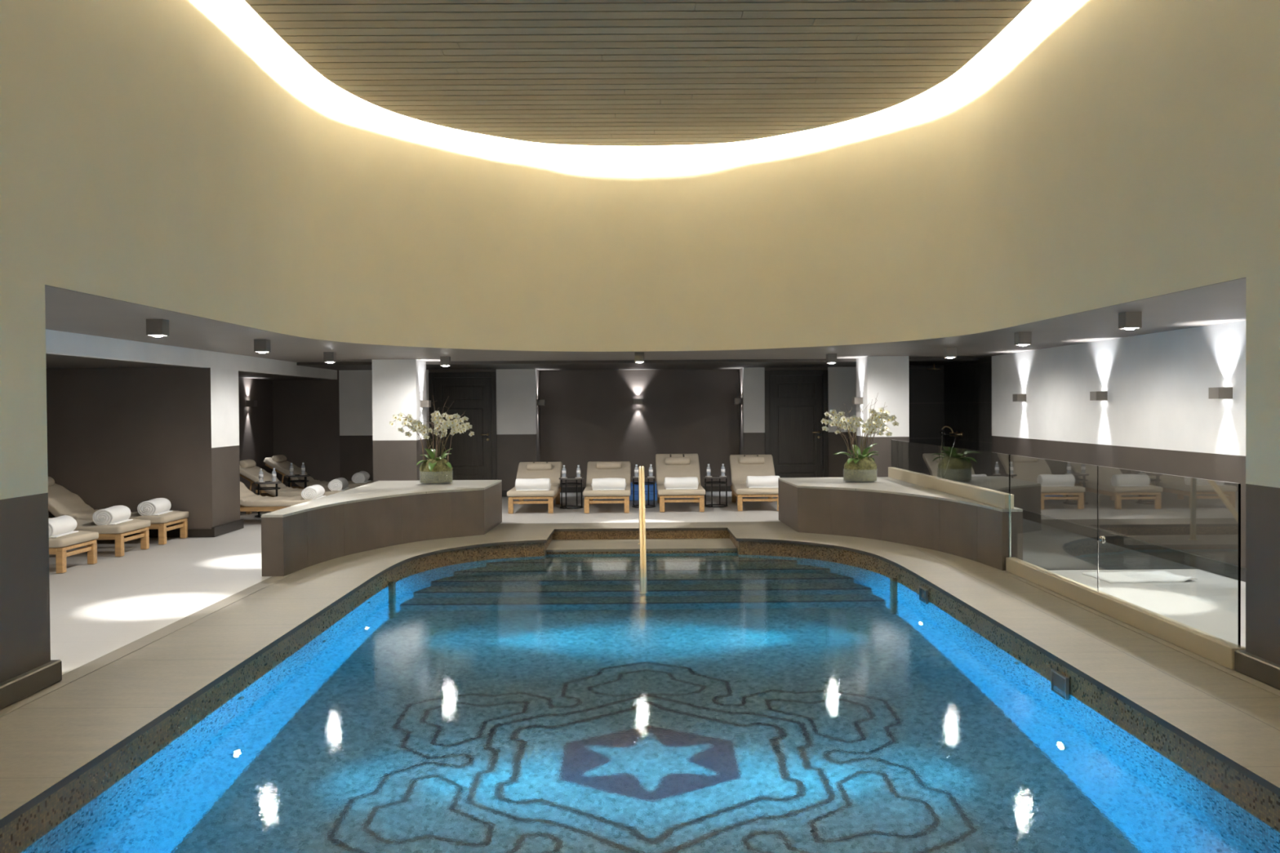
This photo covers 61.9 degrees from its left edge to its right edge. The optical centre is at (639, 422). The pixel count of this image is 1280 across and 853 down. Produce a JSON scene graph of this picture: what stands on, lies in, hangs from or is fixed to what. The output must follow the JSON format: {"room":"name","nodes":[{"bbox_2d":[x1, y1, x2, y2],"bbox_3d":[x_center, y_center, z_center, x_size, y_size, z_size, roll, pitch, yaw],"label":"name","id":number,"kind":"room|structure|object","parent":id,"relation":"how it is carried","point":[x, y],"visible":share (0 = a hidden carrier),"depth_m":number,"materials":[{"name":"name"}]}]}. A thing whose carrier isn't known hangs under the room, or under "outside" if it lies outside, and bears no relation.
{"room":"indoor swimming pool","nodes":[
{"label":"indoor swimming pool","id":0,"kind":"room"},
{"bbox_2d":[46,367,239,529],"bbox_3d":[-7.195,0.379,13.886,3.600,2.130,0.950,0,1,0],"label":"wall","id":1,"kind":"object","parent":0,"point":[129,437],"visible":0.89,"depth_m":13.41,"materials":[{"name":"brown paint"}]},
{"bbox_2d":[124,528,211,537],"bbox_3d":[-7.185,1.401,13.414,3.600,0.100,0.025,0,1,0],"label":"baseboard","id":2,"kind":"structure","parent":1,"relation":"attached to","point":[175,532],"depth_m":13.41,"materials":[{"name":"black"}]},
{"bbox_2d":[211,519,244,537],"bbox_3d":[-5.370,1.371,13.913,0.035,0.120,1.010,0,1,0],"label":"baseboard","id":3,"kind":"structure","parent":1,"relation":"attached to","point":[231,526],"depth_m":13.84,"materials":[{"name":"black"}]},
{"bbox_2d":[45,353,328,379],"bbox_3d":[-7.285,-0.693,11.045,3.600,0.100,16.200,0,1,0],"label":"ceiling","id":4,"kind":"structure","parent":0,"point":[52,361],"depth_m":12.54,"materials":[{"name":"paint"}]},
{"bbox_2d":[45,328,337,379],"bbox_3d":[-5.435,-0.761,11.056,0.100,0.210,16.200,0,1,0],"label":"wall","id":5,"kind":"structure","parent":0,"point":[57,342],"depth_m":12.11,"materials":[{"name":"white paint"}]},
{"bbox_2d":[238,377,273,493],"bbox_3d":[-6.623,0.333,16.765,0.100,2.130,4.800,0,1,0],"label":"wall","id":6,"kind":"structure","parent":0,"point":[255,423],"depth_m":18.32,"materials":[{"name":"brown paint"}]},
{"bbox_2d":[245,400,257,406],"bbox_3d":[-6.520,-0.320,17.906,0.130,0.104,0.170,0,1,0],"label":"wall sconce","id":7,"kind":"object","parent":6,"relation":"attached to","point":[248,403],"visible":1,"depth_m":17.82,"materials":[{"name":"grey metal"}]},
{"bbox_2d":[372,359,426,482],"bbox_3d":[-3.702,0.211,16.482,0.660,2.340,0.800,0,1,0],"label":"wall pillar","id":8,"kind":"structure","parent":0,"point":[398,385],"depth_m":16.08,"materials":[{"name":"white paint"}]},
{"bbox_2d":[420,400,431,407],"bbox_3d":[-3.311,-0.291,16.477,0.130,0.104,0.170,0,1,0],"label":"wall sconce","id":9,"kind":"object","parent":8,"relation":"attached to","point":[423,403],"visible":1,"depth_m":16.39,"materials":[{"name":"grey metal"}]},
{"bbox_2d":[272,368,537,489],"bbox_3d":[-4.280,0.174,19.238,4.820,2.340,0.120,0,1,0],"label":"wall","id":10,"kind":"structure","parent":0,"point":[306,412],"depth_m":19.17,"materials":[{"name":"brown paint"}]},
{"bbox_2d":[428,372,497,479],"bbox_3d":[-3.184,0.217,19.229,1.210,2.240,0.152,0,1,0],"label":"door","id":11,"kind":"structure","parent":10,"relation":"in","point":[474,457],"depth_m":19.22,"materials":[{"name":"black wood"}]},
{"bbox_2d":[502,489,509,497],"bbox_3d":[-2.217,1.271,19.197,0.710,0.120,0.020,0,1,0],"label":"baseboard","id":12,"kind":"structure","parent":10,"relation":"attached to","point":[504,491],"depth_m":19.18,"materials":[{"name":"black"}]},
{"bbox_2d":[428,368,496,373],"bbox_3d":[-3.192,-0.931,19.228,1.210,0.056,0.120,0,1,0],"label":"wall","id":13,"kind":"structure","parent":0,"point":[468,370],"depth_m":19.17,"materials":[{"name":"brown paint"}]},
{"bbox_2d":[536,368,540,462],"bbox_3d":[-1.923,0.151,19.677,0.100,2.340,0.730,0,1,0],"label":"wall","id":14,"kind":"structure","parent":0,"point":[538,407],"depth_m":19.66,"materials":[{"name":"brown paint"}]},
{"bbox_2d":[537,400,545,405],"bbox_3d":[-1.810,-0.367,19.535,0.130,0.104,0.170,0,1,0],"label":"wall sconce","id":15,"kind":"object","parent":14,"relation":"attached to","point":[540,402],"visible":1,"depth_m":19.45,"materials":[{"name":"grey metal"}]},
{"bbox_2d":[297,357,978,370],"bbox_3d":[-0.534,-1.014,18.534,12.200,0.095,3.300,0,1,0],"label":"ceiling","id":16,"kind":"structure","parent":0,"point":[720,363],"depth_m":17.40,"materials":[{"name":"paint"}]},
{"bbox_2d":[244,0,1032,146],"bbox_3d":[0.021,-3.602,6.978,6.560,0.235,13.714,0,1,0],"label":"ceiling","id":17,"kind":"structure","parent":0,"point":[596,73],"depth_m":10.33,"materials":[{"name":"brown"}]},
{"bbox_2d":[539,368,739,487],"bbox_3d":[-0.005,0.132,20.105,3.940,2.340,0.100,0,1,0],"label":"wall","id":18,"kind":"structure","parent":0,"point":[586,416],"depth_m":20.05,"materials":[{"name":"brown paint"}]},
{"bbox_2d":[633,398,642,404],"bbox_3d":[-0.038,-0.396,19.982,0.170,0.104,0.130,0,1,0],"label":"wall sconce","id":19,"kind":"object","parent":18,"relation":"attached to","point":[636,401],"visible":1,"depth_m":19.92,"materials":[{"name":"grey metal"}]},
{"bbox_2d":[562,485,732,492],"bbox_3d":[0.003,1.253,20.061,3.740,0.100,0.020,0,1,0],"label":"baseboard","id":20,"kind":"structure","parent":18,"relation":"attached to","point":[715,488],"depth_m":20.06,"materials":[{"name":"black"}]},
{"bbox_2d":[0,0,1279,351],"bbox_3d":[0.029,-2.399,6.996,7.274,3.110,14.674,0,1,0],"label":"wall","id":21,"kind":"structure","parent":0,"point":[180,156],"depth_m":10.26,"materials":[{"name":"beige paint"}]},
{"bbox_2d":[0,491,1279,717],"bbox_3d":[-1.654,1.514,8.613,14.600,0.060,23.200,0,1,0],"label":"floor","id":22,"kind":"structure","parent":0,"point":[100,608],"depth_m":9.96,"materials":[{"name":"tile"}]},
{"bbox_2d":[0,275,50,683],"bbox_3d":[-3.621,0.400,3.723,0.320,2.340,5.080,0,1,0],"label":"wall pier","id":23,"kind":"object","parent":22,"relation":"on","point":[24,582],"visible":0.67,"depth_m":6.01,"materials":[{"name":"beige paint"}]},
{"bbox_2d":[0,660,62,710],"bbox_3d":[-3.613,1.507,3.742,0.410,0.125,5.165,0,1,0],"label":"baseboard","id":24,"kind":"object","parent":23,"relation":"attached to","point":[12,691],"visible":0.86,"depth_m":5.99,"materials":[{"name":"black"}]},
{"bbox_2d":[48,530,98,573],"bbox_3d":[-6.671,1.087,10.835,1.980,0.798,0.720,0,1,0],"label":"sun lounger","id":25,"kind":"object","parent":22,"relation":"on","point":[58,546],"visible":0.49,"depth_m":10.73,"materials":[{"name":"fabric"}]},
{"bbox_2d":[48,515,78,537],"bbox_3d":[-5.944,1.055,10.840,0.250,0.185,0.562,0,1,-5],"label":"rolled towel","id":26,"kind":"object","parent":25,"relation":"on","point":[61,526],"visible":0.68,"depth_m":10.80,"materials":[{"name":"fabric"}]},
{"bbox_2d":[48,530,98,547],"bbox_3d":[-6.602,0.969,10.834,1.841,0.535,0.720,0,1,0],"label":"cushion","id":27,"kind":"object","parent":25,"relation":"on","point":[82,538],"depth_m":10.78,"materials":[{"name":"beige fabric"}]},
{"bbox_2d":[48,517,151,556],"bbox_3d":[-6.658,1.070,11.995,1.980,0.798,0.720,0,1,0],"label":"sun lounger","id":28,"kind":"object","parent":22,"relation":"on","point":[117,532],"visible":0.3,"depth_m":11.76,"materials":[{"name":"fabric"}]},
{"bbox_2d":[48,517,151,533],"bbox_3d":[-6.589,0.952,11.993,1.841,0.534,0.720,0,1,0],"label":"cushion","id":29,"kind":"object","parent":28,"relation":"on","point":[135,526],"depth_m":11.79,"materials":[{"name":"beige fabric"}]},
{"bbox_2d":[92,505,133,524],"bbox_3d":[-5.931,1.038,12.000,0.251,0.185,0.562,0,1,-5],"label":"rolled towel","id":30,"kind":"object","parent":28,"relation":"on","point":[117,514],"visible":1,"depth_m":11.79,"materials":[{"name":"fabric"}]},
{"bbox_2d":[48,476,189,544],"bbox_3d":[-6.644,1.055,13.015,1.980,0.798,0.720,0,1,0],"label":"sun lounger","id":31,"kind":"object","parent":22,"relation":"on","point":[61,501],"visible":0.41,"depth_m":12.93,"materials":[{"name":"fabric"}]},
{"bbox_2d":[48,476,54,486],"bbox_3d":[-7.306,0.726,13.006,0.153,0.131,0.420,0,1,0],"label":"pillow","id":32,"kind":"object","parent":31,"relation":"on","point":[51,481],"depth_m":13.13,"materials":[{"name":"beige fabric"}]},
{"bbox_2d":[48,483,189,524],"bbox_3d":[-6.576,0.936,13.014,1.841,0.534,0.720,0,1,0],"label":"cushion","id":33,"kind":"object","parent":31,"relation":"on","point":[61,501],"depth_m":12.94,"materials":[{"name":"beige fabric"}]},
{"bbox_2d":[137,497,173,515],"bbox_3d":[-5.918,1.023,13.020,0.252,0.185,0.562,0,1,-5],"label":"rolled towel","id":34,"kind":"object","parent":31,"relation":"on","point":[157,506],"visible":1,"depth_m":12.79,"materials":[{"name":"fabric"}]},
{"bbox_2d":[253,480,281,517],"bbox_3d":[-5.552,1.142,15.914,0.400,0.518,0.400,0,1,0],"label":"side table","id":35,"kind":"object","parent":22,"relation":"on","point":[259,488],"visible":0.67,"depth_m":15.79,"materials":[{"name":"black metal"}]},
{"bbox_2d":[240,481,326,511],"bbox_3d":[-5.378,1.004,15.133,1.980,0.819,0.720,0,1,0],"label":"sun lounger","id":36,"kind":"object","parent":22,"relation":"on","point":[250,501],"visible":0.32,"depth_m":14.80,"materials":[{"name":"fabric"}]},
{"bbox_2d":[301,484,325,499],"bbox_3d":[-4.632,0.983,15.138,0.251,0.185,0.562,0,1,-6],"label":"rolled towel","id":37,"kind":"object","parent":36,"relation":"on","point":[314,491],"visible":1,"depth_m":14.89,"materials":[{"name":"fabric"}]},
{"bbox_2d":[239,459,351,514],"bbox_3d":[-5.438,0.981,16.682,1.980,0.819,0.720,0,1,0],"label":"sun lounger","id":38,"kind":"object","parent":22,"relation":"on","point":[249,471],"visible":0.47,"depth_m":16.45,"materials":[{"name":"fabric"}]},
{"bbox_2d":[239,459,256,467],"bbox_3d":[-6.135,0.642,16.672,0.153,0.131,0.420,0,1,0],"label":"pillow","id":39,"kind":"object","parent":38,"relation":"on","point":[246,463],"depth_m":16.54,"materials":[{"name":"beige fabric"}]},
{"bbox_2d":[240,466,351,497],"bbox_3d":[-5.369,0.873,16.681,1.841,0.536,0.720,0,1,0],"label":"cushion","id":40,"kind":"object","parent":38,"relation":"on","point":[251,473],"depth_m":16.41,"materials":[{"name":"beige fabric"}]},
{"bbox_2d":[328,477,349,491],"bbox_3d":[-4.712,0.961,16.687,0.252,0.184,0.562,0,1,-6],"label":"rolled towel","id":41,"kind":"object","parent":38,"relation":"on","point":[340,483],"visible":1,"depth_m":16.44,"materials":[{"name":"fabric"}]},
{"bbox_2d":[284,474,310,488],"bbox_3d":[-5.612,1.119,17.483,0.400,0.518,0.400,0,1,0],"label":"side table","id":42,"kind":"object","parent":22,"relation":"on","point":[305,480],"visible":0.6,"depth_m":17.39,"materials":[{"name":"black metal"}]},
{"bbox_2d":[255,454,373,493],"bbox_3d":[-5.498,0.957,18.331,1.980,0.819,0.720,0,1,0],"label":"sun lounger","id":43,"kind":"object","parent":22,"relation":"on","point":[279,462],"visible":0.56,"depth_m":18.07,"materials":[{"name":"fabric"}]},
{"bbox_2d":[271,454,286,462],"bbox_3d":[-6.196,0.618,18.322,0.153,0.131,0.420,0,1,0],"label":"pillow","id":44,"kind":"object","parent":43,"relation":"on","point":[278,458],"depth_m":18.18,"materials":[{"name":"beige fabric"}]},
{"bbox_2d":[351,471,370,483],"bbox_3d":[-4.791,0.935,18.336,0.249,0.184,0.562,0,1,-6],"label":"rolled towel","id":45,"kind":"object","parent":43,"relation":"on","point":[362,477],"visible":1,"depth_m":18.08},
{"bbox_2d":[506,462,561,513],"bbox_3d":[-1.660,1.013,17.087,0.720,0.690,1.980,0,1,0],"label":"sun lounger","id":46,"kind":"object","parent":22,"relation":"on","point":[552,470],"visible":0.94,"depth_m":17.37,"materials":[{"name":"fabric"}]},
{"bbox_2d":[515,478,551,490],"bbox_3d":[-1.636,0.944,16.317,0.552,0.184,0.248,0,1,0],"label":"rolled towel","id":47,"kind":"object","parent":46,"relation":"on","point":[521,484],"visible":1,"depth_m":16.22,"materials":[{"name":"fabric"}]},
{"bbox_2d":[506,462,561,497],"bbox_3d":[-1.661,0.889,17.015,0.720,0.440,1.842,0,1,0],"label":"cushion","id":48,"kind":"object","parent":46,"relation":"on","point":[552,470],"depth_m":17.46,"materials":[{"name":"beige fabric"}]},
{"bbox_2d":[526,462,551,470],"bbox_3d":[-1.666,0.730,17.660,0.420,0.126,0.155,0,1,0],"label":"pillow","id":49,"kind":"object","parent":46,"relation":"on","point":[531,466],"depth_m":17.60,"materials":[{"name":"beige fabric"}]},
{"bbox_2d":[559,476,583,508],"bbox_3d":[-1.089,1.115,16.962,0.400,0.478,0.400,0,1,0],"label":"side table","id":50,"kind":"object","parent":22,"relation":"on","point":[576,483],"visible":1,"depth_m":16.92,"materials":[{"name":"black metal"}]},
{"bbox_2d":[582,461,631,513],"bbox_3d":[-0.510,1.003,17.054,0.720,0.696,1.980,0,1,0],"label":"sun lounger","id":51,"kind":"object","parent":22,"relation":"on","point":[595,469],"visible":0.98,"depth_m":17.35,"materials":[{"name":"fabric"}]},
{"bbox_2d":[582,461,631,496],"bbox_3d":[-0.510,0.882,16.983,0.720,0.441,1.842,0,1,0],"label":"cushion","id":52,"kind":"object","parent":51,"relation":"on","point":[595,469],"depth_m":17.44,"materials":[{"name":"beige fabric"}]},
{"bbox_2d":[591,478,626,490],"bbox_3d":[-0.476,0.937,16.287,0.537,0.184,0.252,0,1,0],"label":"rolled towel","id":53,"kind":"object","parent":51,"relation":"on","point":[597,484],"visible":1,"depth_m":16.19,"materials":[{"name":"fabric"}]},
{"bbox_2d":[595,462,621,469],"bbox_3d":[-0.516,0.709,17.656,0.420,0.126,0.155,0,1,0],"label":"pillow","id":54,"kind":"object","parent":51,"relation":"on","point":[599,465],"depth_m":17.60,"materials":[{"name":"beige fabric"}]},
{"bbox_2d":[629,491,657,500],"bbox_3d":[0.084,1.252,18.321,0.620,0.149,0.340,0,1,0],"label":"storage box","id":55,"kind":"object","parent":22,"relation":"on","point":[651,493],"visible":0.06,"depth_m":18.16,"materials":[{"name":"blue plastic"}]},
{"bbox_2d":[630,481,657,492],"bbox_3d":[0.083,1.102,18.319,0.620,0.149,0.340,0,1,0],"label":"storage box","id":56,"kind":"object","parent":55,"relation":"on","point":[636,486],"visible":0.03,"depth_m":18.16,"materials":[{"name":"blue plastic"}]},
{"bbox_2d":[631,475,656,507],"bbox_3d":[0.061,1.106,17.019,0.400,0.478,0.400,0,1,0],"label":"side table","id":57,"kind":"object","parent":22,"relation":"on","point":[647,482],"visible":0.77,"depth_m":16.94,"materials":[{"name":"black metal"}]},
{"bbox_2d":[655,453,705,512],"bbox_3d":[0.629,0.937,17.140,0.720,0.809,1.980,0,1,0],"label":"sun lounger","id":58,"kind":"object","parent":22,"relation":"on","point":[667,465],"visible":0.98,"depth_m":17.48,"materials":[{"name":"fabric"}]},
{"bbox_2d":[664,457,690,465],"bbox_3d":[0.623,0.636,17.697,0.420,0.132,0.152,0,1,0],"label":"pillow","id":59,"kind":"object","parent":58,"relation":"on","point":[668,460],"depth_m":17.64,"materials":[{"name":"beige fabric"}]},
{"bbox_2d":[663,476,698,489],"bbox_3d":[0.634,0.927,16.372,0.537,0.184,0.249,0,1,0],"label":"rolled towel","id":60,"kind":"object","parent":58,"relation":"on","point":[688,482],"visible":1,"depth_m":16.27,"materials":[{"name":"fabric"}]},
{"bbox_2d":[702,475,728,507],"bbox_3d":[1.211,1.098,17.026,0.400,0.478,0.400,0,1,0],"label":"side table","id":61,"kind":"object","parent":22,"relation":"on","point":[704,477],"visible":0.97,"depth_m":16.94,"materials":[{"name":"black metal"}]},
{"bbox_2d":[729,454,778,511],"bbox_3d":[1.852,0.942,17.207,0.720,0.781,1.980,0,1,2],"label":"sun lounger","id":62,"kind":"object","parent":22,"relation":"on","point":[742,466],"visible":0.73,"depth_m":17.55,"materials":[{"name":"fabric"}]},
{"bbox_2d":[739,456,764,464],"bbox_3d":[1.867,0.629,17.797,0.420,0.131,0.153,0,1,2],"label":"pillow","id":63,"kind":"object","parent":62,"relation":"on","point":[744,460],"depth_m":17.74,"materials":[{"name":"beige fabric"}]},
{"bbox_2d":[729,454,777,494],"bbox_3d":[1.849,0.818,17.136,0.720,0.531,1.841,0,1,2],"label":"cushion","id":64,"kind":"object","parent":62,"relation":"on","point":[742,466],"depth_m":17.59,"materials":[{"name":"beige fabric"}]},
{"bbox_2d":[746,475,779,488],"bbox_3d":[1.913,0.915,16.540,0.537,0.184,0.248,0,1,0],"label":"rolled towel","id":65,"kind":"object","parent":62,"relation":"on","point":[752,482],"visible":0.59,"depth_m":16.45,"materials":[{"name":"fabric"}]},
{"bbox_2d":[888,440,1245,670],"bbox_3d":[3.559,0.859,10.672,0.100,1.116,8.590,0,1,0],"label":"glass balustrade","id":66,"kind":"object","parent":22,"relation":"on","point":[1158,555],"visible":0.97,"depth_m":7.93,"materials":[{"name":"clear glass"}]},
{"bbox_2d":[1245,270,1279,665],"bbox_3d":[3.759,0.348,3.770,0.320,2.340,5.080,0,1,0],"label":"wall pier","id":67,"kind":"object","parent":22,"relation":"on","point":[1263,290],"visible":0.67,"depth_m":6.14,"materials":[{"name":"beige paint"}]},
{"bbox_2d":[1234,649,1279,689],"bbox_3d":[3.767,1.455,3.789,0.410,0.125,5.165,0,1,0],"label":"baseboard","id":68,"kind":"object","parent":67,"relation":"attached to","point":[1264,671],"visible":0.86,"depth_m":6.13,"materials":[{"name":"black"}]},
{"bbox_2d":[0,530,1279,852],"bbox_3d":[0.059,2.404,7.632,5.220,1.765,12.910,0,1,0],"label":"pool edge","id":69,"kind":"structure","parent":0,"point":[21,832],"depth_m":6.41,"materials":[{"name":"tile"}]},
{"bbox_2d":[388,580,395,586],"bbox_3d":[-2.531,2.436,10.896,0.060,1.640,0.110,0,1,0],"label":"trim","id":70,"kind":"structure","parent":69,"relation":"attached to","point":[391,583],"depth_m":10.83,"materials":[{"name":"brown metal"}]},
{"bbox_2d":[0,521,1279,828],"bbox_3d":[0.056,1.513,7.054,6.820,0.035,15.380,0,1,0],"label":"pool deck","id":71,"kind":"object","parent":69,"relation":"on","point":[46,743],"visible":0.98,"depth_m":6.68,"materials":[{"name":"grey stone"}]},
{"bbox_2d":[261,480,502,576],"bbox_3d":[-2.781,1.138,12.586,1.720,0.590,4.730,0,1,0],"label":"wall","id":72,"kind":"structure","parent":71,"relation":"on","point":[378,514],"depth_m":12.26,"materials":[{"name":"tile"}]},
{"bbox_2d":[389,395,474,483],"bbox_3d":[-2.772,0.224,14.221,0.942,1.188,0.669,-1,1,-35],"label":"potted orchid","id":73,"kind":"object","parent":72,"relation":"on","point":[435,469],"visible":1,"depth_m":14.22,"materials":[{"name":"white plant"}]},
{"bbox_2d":[777,476,1009,570],"bbox_3d":[2.819,1.098,12.621,1.720,0.590,4.730,0,1,0],"label":"wall","id":74,"kind":"structure","parent":71,"relation":"on","point":[886,508],"depth_m":12.43,"materials":[{"name":"tile"}]},
{"bbox_2d":[820,392,898,481],"bbox_3d":[2.849,0.192,14.040,1.014,1.178,0.521,-1,1,-21],"label":"potted orchid","id":75,"kind":"object","parent":74,"relation":"on","point":[860,467],"visible":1,"depth_m":13.98,"materials":[{"name":"white plant"}]},
{"bbox_2d":[546,538,737,554],"bbox_3d":[0.017,1.771,13.588,2.340,0.455,0.980,0,1,0],"label":"step","id":76,"kind":"structure","parent":69,"relation":"attached to","point":[652,545],"depth_m":13.33,"materials":[{"name":"grey stone"}]},
{"bbox_2d":[638,466,646,568],"bbox_3d":[0.033,1.619,12.531,0.100,2.117,2.170,0,1,0],"label":"handrail","id":77,"kind":"object","parent":76,"relation":"on","point":[642,476],"visible":0.59,"depth_m":12.60,"materials":[{"name":"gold metal"}]},
{"bbox_2d":[18,552,1279,852],"bbox_3d":[0.057,1.694,7.131,5.220,0.001,11.930,0,1,0],"label":"pool water","id":78,"kind":"object","parent":69,"relation":"in","point":[698,702],"visible":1,"depth_m":5.78,"materials":[{"name":"blue liquid"}]},
{"bbox_2d":[889,576,897,582],"bbox_3d":[2.608,2.400,10.929,0.060,1.640,0.110,0,1,0],"label":"trim","id":79,"kind":"structure","parent":69,"relation":"attached to","point":[893,579],"depth_m":10.86,"materials":[{"name":"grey metal"}]},
{"bbox_2d":[919,586,928,601],"bbox_3d":[2.630,1.655,9.893,0.020,0.240,0.240,0,1,0],"label":"skimmer","id":80,"kind":"object","parent":69,"relation":"attached to","point":[923,593],"visible":0.44,"depth_m":9.89,"materials":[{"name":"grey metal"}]},
{"bbox_2d":[1050,668,1069,693],"bbox_3d":[2.650,1.702,6.733,0.020,0.240,0.240,0,1,0],"label":"skimmer","id":81,"kind":"object","parent":69,"relation":"attached to","point":[1058,679],"visible":0.43,"depth_m":6.73,"materials":[{"name":"grey metal"}]},
{"bbox_2d":[44,277,1245,362],"bbox_3d":[0.140,-0.869,6.939,11.000,0.050,19.900,0,1,0],"label":"ceiling","id":82,"kind":"structure","parent":0,"point":[66,310],"depth_m":11.12,"materials":[{"name":"beige paint"}]},
{"bbox_2d":[146,319,168,337],"bbox_3d":[-3.940,-0.771,8.715,0.130,0.142,0.130,0,1,0],"label":"ceiling spotlight","id":83,"kind":"object","parent":82,"relation":"in","point":[154,327],"visible":1,"depth_m":8.65,"materials":[{"name":"grey metal"}]},
{"bbox_2d":[253,339,270,353],"bbox_3d":[-4.007,-0.809,11.314,0.130,0.142,0.130,0,1,0],"label":"ceiling spotlight","id":84,"kind":"object","parent":82,"relation":"in","point":[262,346],"visible":1,"depth_m":11.25,"materials":[{"name":"grey metal"}]},
{"bbox_2d":[323,351,336,363],"bbox_3d":[-4.044,-0.847,13.913,0.130,0.142,0.130,0,1,0],"label":"ceiling spotlight","id":85,"kind":"object","parent":82,"relation":"in","point":[328,357],"visible":1,"depth_m":13.85,"materials":[{"name":"grey metal"}]},
{"bbox_2d":[440,356,450,366],"bbox_3d":[-2.793,-0.877,15.321,0.130,0.142,0.130,0,1,0],"label":"ceiling spotlight","id":86,"kind":"object","parent":82,"relation":"in","point":[444,361],"visible":1,"depth_m":15.26,"materials":[{"name":"grey metal"}]},
{"bbox_2d":[634,352,644,363],"bbox_3d":[-0.008,-0.885,14.539,0.130,0.142,0.130,0,1,0],"label":"ceiling spotlight","id":87,"kind":"object","parent":82,"relation":"in","point":[638,357],"visible":1,"depth_m":14.47,"materials":[{"name":"grey metal"}]},
{"bbox_2d":[826,353,836,364],"bbox_3d":[2.748,-0.915,15.306,0.130,0.142,0.130,0,1,0],"label":"ceiling spotlight","id":88,"kind":"object","parent":82,"relation":"in","point":[831,358],"visible":1,"depth_m":15.24,"materials":[{"name":"grey metal"}]},
{"bbox_2d":[943,346,956,358],"bbox_3d":[4.017,-0.902,13.814,0.130,0.142,0.130,0,1,0],"label":"ceiling spotlight","id":89,"kind":"object","parent":82,"relation":"in","point":[948,352],"visible":1,"depth_m":13.75,"materials":[{"name":"grey metal"}]},
{"bbox_2d":[1013,331,1031,346],"bbox_3d":[3.935,-0.859,10.964,0.130,0.142,0.130,0,1,0],"label":"ceiling spotlight","id":90,"kind":"object","parent":82,"relation":"in","point":[1021,338],"visible":1,"depth_m":10.90,"materials":[{"name":"grey metal"}]},
{"bbox_2d":[1118,311,1142,329],"bbox_3d":[3.980,-0.825,8.664,0.130,0.142,0.130,0,1,0],"label":"ceiling spotlight","id":91,"kind":"object","parent":82,"relation":"in","point":[1126,320],"visible":1,"depth_m":8.60,"materials":[{"name":"grey metal"}]},
{"bbox_2d":[738,368,742,454],"bbox_3d":[1.917,0.124,19.702,0.100,2.340,0.730,0,1,0],"label":"wall","id":92,"kind":"structure","parent":0,"point":[740,371],"depth_m":19.71,"materials":[{"name":"brown paint"}]},
{"bbox_2d":[733,398,742,404],"bbox_3d":[1.799,-0.393,19.558,0.130,0.104,0.170,0,1,0],"label":"wall sconce","id":93,"kind":"object","parent":92,"relation":"attached to","point":[736,401],"visible":1,"depth_m":19.47,"materials":[{"name":"grey metal"}]},
{"bbox_2d":[764,367,827,370],"bbox_3d":[2.812,-0.974,19.266,1.140,0.056,0.120,0,1,0],"label":"wall","id":94,"kind":"structure","parent":0,"point":[766,368],"depth_m":19.21,"materials":[{"name":"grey paint"}]},
{"bbox_2d":[742,366,856,477],"bbox_3d":[3.670,0.140,19.288,3.600,2.296,0.120,0,1,0],"label":"wall","id":95,"kind":"structure","parent":0,"point":[842,380],"depth_m":19.22,"materials":[{"name":"white paint"}]},
{"bbox_2d":[764,369,828,477],"bbox_3d":[2.820,0.174,19.267,1.140,2.240,0.152,0,1,0],"label":"door","id":96,"kind":"structure","parent":95,"relation":"in","point":[796,402],"depth_m":19.25,"materials":[{"name":"black wood"}]},
{"bbox_2d":[856,355,909,476],"bbox_3d":[3.752,0.159,16.529,0.630,2.340,0.800,0,1,0],"label":"wall pillar","id":97,"kind":"structure","parent":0,"point":[887,376],"depth_m":16.12,"materials":[{"name":"white paint"}]},
{"bbox_2d":[852,397,862,404],"bbox_3d":[3.369,-0.339,16.519,0.130,0.104,0.170,0,1,0],"label":"wall sconce","id":98,"kind":"object","parent":97,"relation":"attached to","point":[855,400],"visible":1,"depth_m":16.43,"materials":[{"name":"grey metal"}]},
{"bbox_2d":[908,365,944,446],"bbox_3d":[4.763,0.137,18.885,1.420,2.300,0.100,0,1,0],"label":"wall","id":99,"kind":"structure","parent":0,"point":[926,387],"depth_m":18.83,"materials":[{"name":"paint"}]},
{"bbox_2d":[943,320,1245,567],"bbox_3d":[5.492,0.274,7.940,0.100,2.340,21.800,0,1,0],"label":"wall","id":100,"kind":"structure","parent":0,"point":[1157,415],"depth_m":12.00,"materials":[{"name":"white paint"}]},
{"bbox_2d":[939,426,962,447],"bbox_3d":[5.185,0.492,17.917,0.392,0.870,0.412,0,1,0],"label":"shower mixer","id":101,"kind":"object","parent":100,"relation":"attached to","point":[956,434],"visible":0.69,"depth_m":17.78,"materials":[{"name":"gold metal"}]},
{"bbox_2d":[1012,394,1026,401],"bbox_3d":[5.329,-0.349,14.981,0.130,0.104,0.170,0,1,0],"label":"wall sconce","id":102,"kind":"object","parent":100,"relation":"attached to","point":[1015,397],"visible":1,"depth_m":14.90,"materials":[{"name":"grey metal"}]},
{"bbox_2d":[1089,391,1107,400],"bbox_3d":[5.345,-0.312,12.431,0.130,0.104,0.170,0,1,0],"label":"wall sconce","id":103,"kind":"object","parent":100,"relation":"attached to","point":[1097,395],"visible":1,"depth_m":12.35,"materials":[{"name":"grey metal"}]},
{"bbox_2d":[1208,386,1232,399],"bbox_3d":[5.361,-0.274,9.851,0.130,0.104,0.170,0,1,0],"label":"wall sconce","id":104,"kind":"object","parent":100,"relation":"attached to","point":[1219,392],"visible":1,"depth_m":9.77,"materials":[{"name":"grey metal"}]},
{"bbox_2d":[1240,566,1245,582],"bbox_3d":[5.438,1.403,6.706,0.040,0.120,19.300,0,1,0],"label":"baseboard","id":105,"kind":"structure","parent":100,"relation":"attached to","point":[1242,568],"depth_m":9.55,"materials":[{"name":"black"}]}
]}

